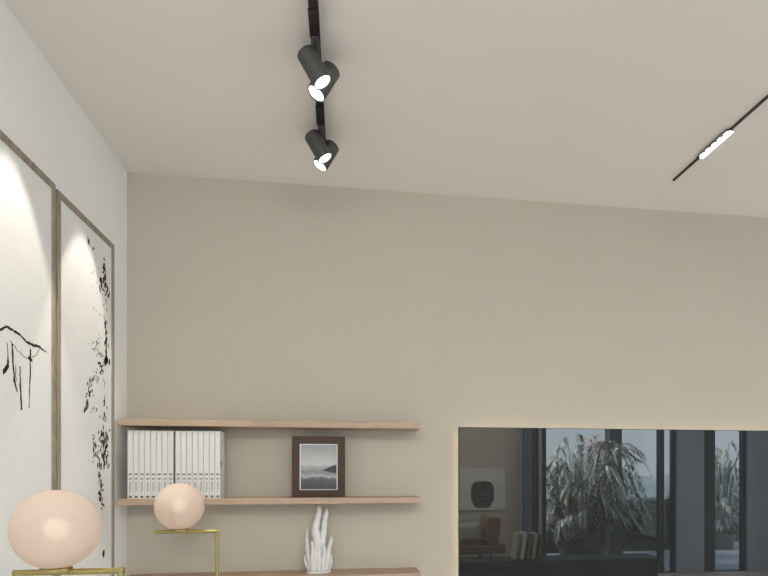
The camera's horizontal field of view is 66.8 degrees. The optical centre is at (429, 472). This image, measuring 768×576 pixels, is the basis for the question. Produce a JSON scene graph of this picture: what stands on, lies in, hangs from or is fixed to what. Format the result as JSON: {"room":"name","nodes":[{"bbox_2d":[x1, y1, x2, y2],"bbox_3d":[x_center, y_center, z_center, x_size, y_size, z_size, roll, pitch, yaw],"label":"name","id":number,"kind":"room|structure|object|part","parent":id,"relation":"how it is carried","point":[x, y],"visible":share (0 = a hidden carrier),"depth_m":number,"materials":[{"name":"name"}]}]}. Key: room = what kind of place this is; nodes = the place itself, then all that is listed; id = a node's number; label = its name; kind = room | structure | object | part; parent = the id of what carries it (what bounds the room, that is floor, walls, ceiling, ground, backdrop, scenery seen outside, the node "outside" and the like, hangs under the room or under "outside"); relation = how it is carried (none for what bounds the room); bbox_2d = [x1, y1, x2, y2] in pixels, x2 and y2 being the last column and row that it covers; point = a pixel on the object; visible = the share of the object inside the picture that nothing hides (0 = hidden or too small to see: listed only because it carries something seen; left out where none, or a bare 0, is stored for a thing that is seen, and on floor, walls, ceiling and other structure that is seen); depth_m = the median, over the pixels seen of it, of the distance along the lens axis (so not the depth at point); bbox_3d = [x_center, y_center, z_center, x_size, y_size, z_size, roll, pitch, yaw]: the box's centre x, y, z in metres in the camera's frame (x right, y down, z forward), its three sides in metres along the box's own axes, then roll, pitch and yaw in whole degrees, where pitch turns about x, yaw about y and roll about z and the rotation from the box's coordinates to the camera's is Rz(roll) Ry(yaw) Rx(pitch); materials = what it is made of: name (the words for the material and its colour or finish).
{"room":"living room","nodes":[
{"label":"living room","id":0,"kind":"room"},
{"bbox_2d":[0,0,126,575],"bbox_3d":[-1.201,-0.032,0.522,0.150,2.843,4.884,0,0,-8],"label":"wall","id":1,"kind":"structure","parent":0,"point":[39,115],"depth_m":2.29,"materials":[{"name":"white paint"}]},
{"bbox_2d":[0,130,55,575],"bbox_3d":[-1.311,-0.182,1.823,0.014,1.704,0.521,0,0,-8],"label":"framed drawing","id":2,"kind":"object","parent":1,"relation":"attached to","point":[27,195],"visible":1,"depth_m":1.89,"materials":[{"name":"white paper"}]},
{"bbox_2d":[56,189,113,575],"bbox_3d":[-1.389,-0.178,2.353,0.014,1.696,0.521,0,0,-8],"label":"framed drawing","id":3,"kind":"object","parent":1,"relation":"attached to","point":[84,254],"visible":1,"depth_m":2.34,"materials":[{"name":"white paper"}]},
{"bbox_2d":[3,0,767,217],"bbox_3d":[2.477,-1.528,1.067,7.586,0.150,4.884,0,0,-8],"label":"ceiling","id":4,"kind":"structure","parent":0,"point":[584,102],"depth_m":2.20,"materials":[{"name":"paint"}]},
{"bbox_2d":[308,0,325,140],"bbox_3d":[-0.192,-1.438,0.659,0.030,0.030,3.760,0,0,-8],"label":"track","id":5,"kind":"object","parent":4,"relation":"attached to","point":[311,3],"visible":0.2,"depth_m":1.91,"materials":[{"name":"black metal"}]},
{"bbox_2d":[297,8,339,101],"bbox_3d":[-0.386,-1.361,1.916,0.120,0.136,0.282,0,0,6],"label":"track spotlight","id":6,"kind":"object","parent":5,"relation":"attached to","point":[323,76],"visible":1,"depth_m":1.92,"materials":[{"name":"black plastic"}]},
{"bbox_2d":[305,105,338,171],"bbox_3d":[-0.461,-1.361,2.386,0.122,0.136,0.280,0,0,5],"label":"track spotlight","id":7,"kind":"object","parent":5,"relation":"attached to","point":[324,152],"visible":1,"depth_m":2.39,"materials":[{"name":"black metal"}]},
{"bbox_2d":[673,95,767,180],"bbox_3d":[1.488,-1.449,0.960,0.009,0.008,3.863,0,0,-8],"label":"track","id":8,"kind":"object","parent":4,"relation":"attached to","point":[765,98],"visible":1,"depth_m":2.39,"materials":[{"name":"black metal"}]},
{"bbox_2d":[697,129,733,158],"bbox_3d":[1.248,-1.440,2.545,0.030,0.010,0.212,0,0,-8],"label":"linear light","id":9,"kind":"object","parent":8,"relation":"attached to","point":[728,132],"visible":1,"depth_m":2.53,"materials":[{"name":"grey metal"}]},
{"bbox_2d":[127,172,767,575],"bbox_3d":[2.130,-0.032,3.408,7.286,2.843,0.150,0,0,-8],"label":"wall","id":10,"kind":"structure","parent":0,"point":[247,300],"depth_m":2.99,"materials":[{"name":"beige paint"}]},
{"bbox_2d":[118,419,420,430],"bbox_3d":[-0.741,-0.231,2.816,1.383,0.030,0.180,0,0,-8],"label":"floating shelf","id":11,"kind":"object","parent":10,"relation":"attached to","point":[131,423],"visible":1,"depth_m":2.75,"materials":[{"name":"brown wood"}]},
{"bbox_2d":[118,496,420,504],"bbox_3d":[-0.741,0.133,2.816,1.383,0.029,0.180,0,0,-8],"label":"floating shelf","id":12,"kind":"object","parent":10,"relation":"attached to","point":[347,499],"visible":0.91,"depth_m":2.75,"materials":[{"name":"brown wood"}]},
{"bbox_2d":[127,430,132,498],"bbox_3d":[-1.372,-0.038,2.688,0.024,0.312,0.091,0,0,-8],"label":"book","id":13,"kind":"object","parent":12,"relation":"on","point":[129,432],"visible":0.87,"depth_m":2.64,"materials":[{"name":"white paper"}]},
{"bbox_2d":[133,430,138,498],"bbox_3d":[-1.348,-0.038,2.691,0.024,0.312,0.091,0,0,-8],"label":"book","id":14,"kind":"object","parent":12,"relation":"on","point":[135,432],"visible":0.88,"depth_m":2.65,"materials":[{"name":"white paper"}]},
{"bbox_2d":[139,431,144,498],"bbox_3d":[-1.323,-0.038,2.695,0.024,0.312,0.091,0,0,-8],"label":"book","id":15,"kind":"object","parent":12,"relation":"on","point":[141,433],"visible":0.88,"depth_m":2.65,"materials":[{"name":"white paper"}]},
{"bbox_2d":[145,431,150,498],"bbox_3d":[-1.299,-0.038,2.699,0.024,0.312,0.091,0,0,-8],"label":"book","id":16,"kind":"object","parent":12,"relation":"on","point":[147,433],"visible":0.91,"depth_m":2.65,"materials":[{"name":"white paper"}]},
{"bbox_2d":[151,431,155,498],"bbox_3d":[-1.274,-0.038,2.702,0.024,0.312,0.091,0,0,-8],"label":"book","id":17,"kind":"object","parent":12,"relation":"on","point":[153,433],"visible":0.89,"depth_m":2.66,"materials":[{"name":"white paper"}]},
{"bbox_2d":[156,431,161,495],"bbox_3d":[-1.249,-0.038,2.706,0.024,0.312,0.091,0,0,-8],"label":"book","id":18,"kind":"object","parent":12,"relation":"on","point":[158,433],"visible":0.47,"depth_m":2.66,"materials":[{"name":"white paper"}]},
{"bbox_2d":[162,431,167,488],"bbox_3d":[-1.225,-0.038,2.709,0.024,0.312,0.091,0,0,-8],"label":"book","id":19,"kind":"object","parent":12,"relation":"on","point":[164,433],"visible":0.41,"depth_m":2.67,"materials":[{"name":"white paper"}]},
{"bbox_2d":[168,431,174,484],"bbox_3d":[-1.200,-0.038,2.713,0.024,0.312,0.091,0,0,-8],"label":"book","id":20,"kind":"object","parent":12,"relation":"on","point":[171,434],"visible":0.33,"depth_m":2.67,"materials":[{"name":"white paper"}]},
{"bbox_2d":[175,431,180,482],"bbox_3d":[-1.168,-0.038,2.718,0.025,0.312,0.091,0,0,-8],"label":"book","id":21,"kind":"object","parent":12,"relation":"on","point":[177,433],"visible":0.41,"depth_m":2.67,"materials":[{"name":"white paper"}]},
{"bbox_2d":[181,431,186,483],"bbox_3d":[-1.143,-0.038,2.722,0.025,0.312,0.091,0,0,-8],"label":"book","id":22,"kind":"object","parent":12,"relation":"on","point":[183,433],"visible":0.36,"depth_m":2.68,"materials":[{"name":"white paper"}]},
{"bbox_2d":[187,431,191,485],"bbox_3d":[-1.118,-0.038,2.725,0.025,0.312,0.091,0,0,-8],"label":"book","id":23,"kind":"object","parent":12,"relation":"on","point":[189,433],"visible":0.34,"depth_m":2.68,"materials":[{"name":"white paper"}]},
{"bbox_2d":[192,431,197,489],"bbox_3d":[-1.093,-0.038,2.729,0.025,0.312,0.091,0,0,-8],"label":"book","id":24,"kind":"object","parent":12,"relation":"on","point":[194,433],"visible":0.37,"depth_m":2.69,"materials":[{"name":"white paper"}]},
{"bbox_2d":[198,431,203,497],"bbox_3d":[-1.069,-0.038,2.733,0.025,0.312,0.091,0,0,-8],"label":"book","id":25,"kind":"object","parent":12,"relation":"on","point":[200,433],"visible":0.52,"depth_m":2.69,"materials":[{"name":"white paper"}]},
{"bbox_2d":[204,431,208,497],"bbox_3d":[-1.044,-0.038,2.736,0.025,0.312,0.091,0,0,-8],"label":"book","id":26,"kind":"object","parent":12,"relation":"on","point":[206,433],"visible":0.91,"depth_m":2.69,"materials":[{"name":"white paper"}]},
{"bbox_2d":[209,431,214,497],"bbox_3d":[-1.019,-0.038,2.740,0.025,0.312,0.091,0,0,-8],"label":"book","id":27,"kind":"object","parent":12,"relation":"on","point":[211,433],"visible":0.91,"depth_m":2.69,"materials":[{"name":"white paper"}]},
{"bbox_2d":[215,431,223,497],"bbox_3d":[-0.994,-0.038,2.744,0.026,0.312,0.091,0,0,-8],"label":"book","id":28,"kind":"object","parent":12,"relation":"on","point":[219,436],"visible":1,"depth_m":2.70,"materials":[{"name":"white paper"}]},
{"bbox_2d":[292,436,344,497],"bbox_3d":[-0.545,-0.029,2.849,0.253,0.295,0.085,0,0,-8],"label":"photo frame","id":29,"kind":"object","parent":12,"relation":"on","point":[318,462],"visible":0.98,"depth_m":2.81,"materials":[{"name":"brown wood"}]},
{"bbox_2d":[301,445,336,488],"bbox_3d":[-0.541,-0.029,2.821,0.173,0.217,0.010,0,0,-8],"label":"print","id":30,"kind":"object","parent":29,"relation":"attached to","point":[318,462],"depth_m":2.82},
{"bbox_2d":[130,567,420,575],"bbox_3d":[-0.741,0.504,2.816,1.383,0.032,0.180,0,0,-8],"label":"floating shelf","id":31,"kind":"object","parent":10,"relation":"attached to","point":[407,571],"visible":1,"depth_m":2.82,"materials":[{"name":"brown wood"}]},
{"bbox_2d":[304,505,332,573],"bbox_3d":[-0.546,0.322,2.836,0.140,0.332,0.087,0,0,-8],"label":"sculpture","id":32,"kind":"object","parent":31,"relation":"on","point":[317,559],"visible":1,"depth_m":2.82,"materials":[{"name":"white ceramic"}]},
{"bbox_2d":[458,427,767,575],"bbox_3d":[1.085,0.298,3.149,1.900,1.070,0.053,0,0,-8],"label":"television","id":33,"kind":"object","parent":10,"relation":"attached to","point":[532,501],"visible":1,"depth_m":3.11,"materials":[{"name":"glass"}]},
{"bbox_3d":[2.477,1.450,1.067,7.587,0.120,4.884,0,0,-8],"label":"floor","id":34,"kind":"structure","parent":0,"visible":0},
{"bbox_2d":[8,490,125,575],"bbox_3d":[-0.847,0.716,1.464,0.376,1.348,0.250,0,0,-8],"label":"globe lamp","id":35,"kind":"object","parent":34,"relation":"on","point":[52,531],"visible":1,"depth_m":1.39,"materials":[{"name":"beige glass"}]},
{"bbox_2d":[39,566,72,572],"bbox_3d":[-0.935,0.239,1.451,0.072,0.011,0.072,0,0,-8],"label":"socket","id":36,"kind":"object","parent":35,"relation":"attached to","point":[43,569],"depth_m":1.42,"materials":[{"name":"gold metal"}]},
{"bbox_3d":[-0.784,0.808,1.473,0.015,1.135,0.015,0,0,-42],"label":"post","id":37,"kind":"part","parent":35,"relation":"part of","materials":[{"name":"gold metal"}]},
{"bbox_2d":[154,483,218,575],"bbox_3d":[-0.969,0.716,2.462,0.376,1.348,0.250,0,0,-8],"label":"globe lamp","id":38,"kind":"object","parent":34,"relation":"on","point":[178,506],"visible":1,"depth_m":2.39,"materials":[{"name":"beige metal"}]},
{"bbox_2d":[170,528,188,531],"bbox_3d":[-1.058,0.239,2.449,0.072,0.011,0.072,0,0,-8],"label":"socket","id":39,"kind":"object","parent":38,"relation":"attached to","point":[171,529],"depth_m":2.42,"materials":[{"name":"gold metal"}]},
{"bbox_3d":[-1.058,0.141,2.449,0.197,0.197,0.197,0,0,-8],"label":"globe","id":40,"kind":"part","parent":38,"relation":"part of","materials":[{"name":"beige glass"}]},
{"bbox_3d":[-0.907,0.808,2.472,0.015,1.135,0.015,0,0,-42],"label":"post","id":41,"kind":"part","parent":38,"relation":"part of","materials":[{"name":"gold metal"}]}
]}

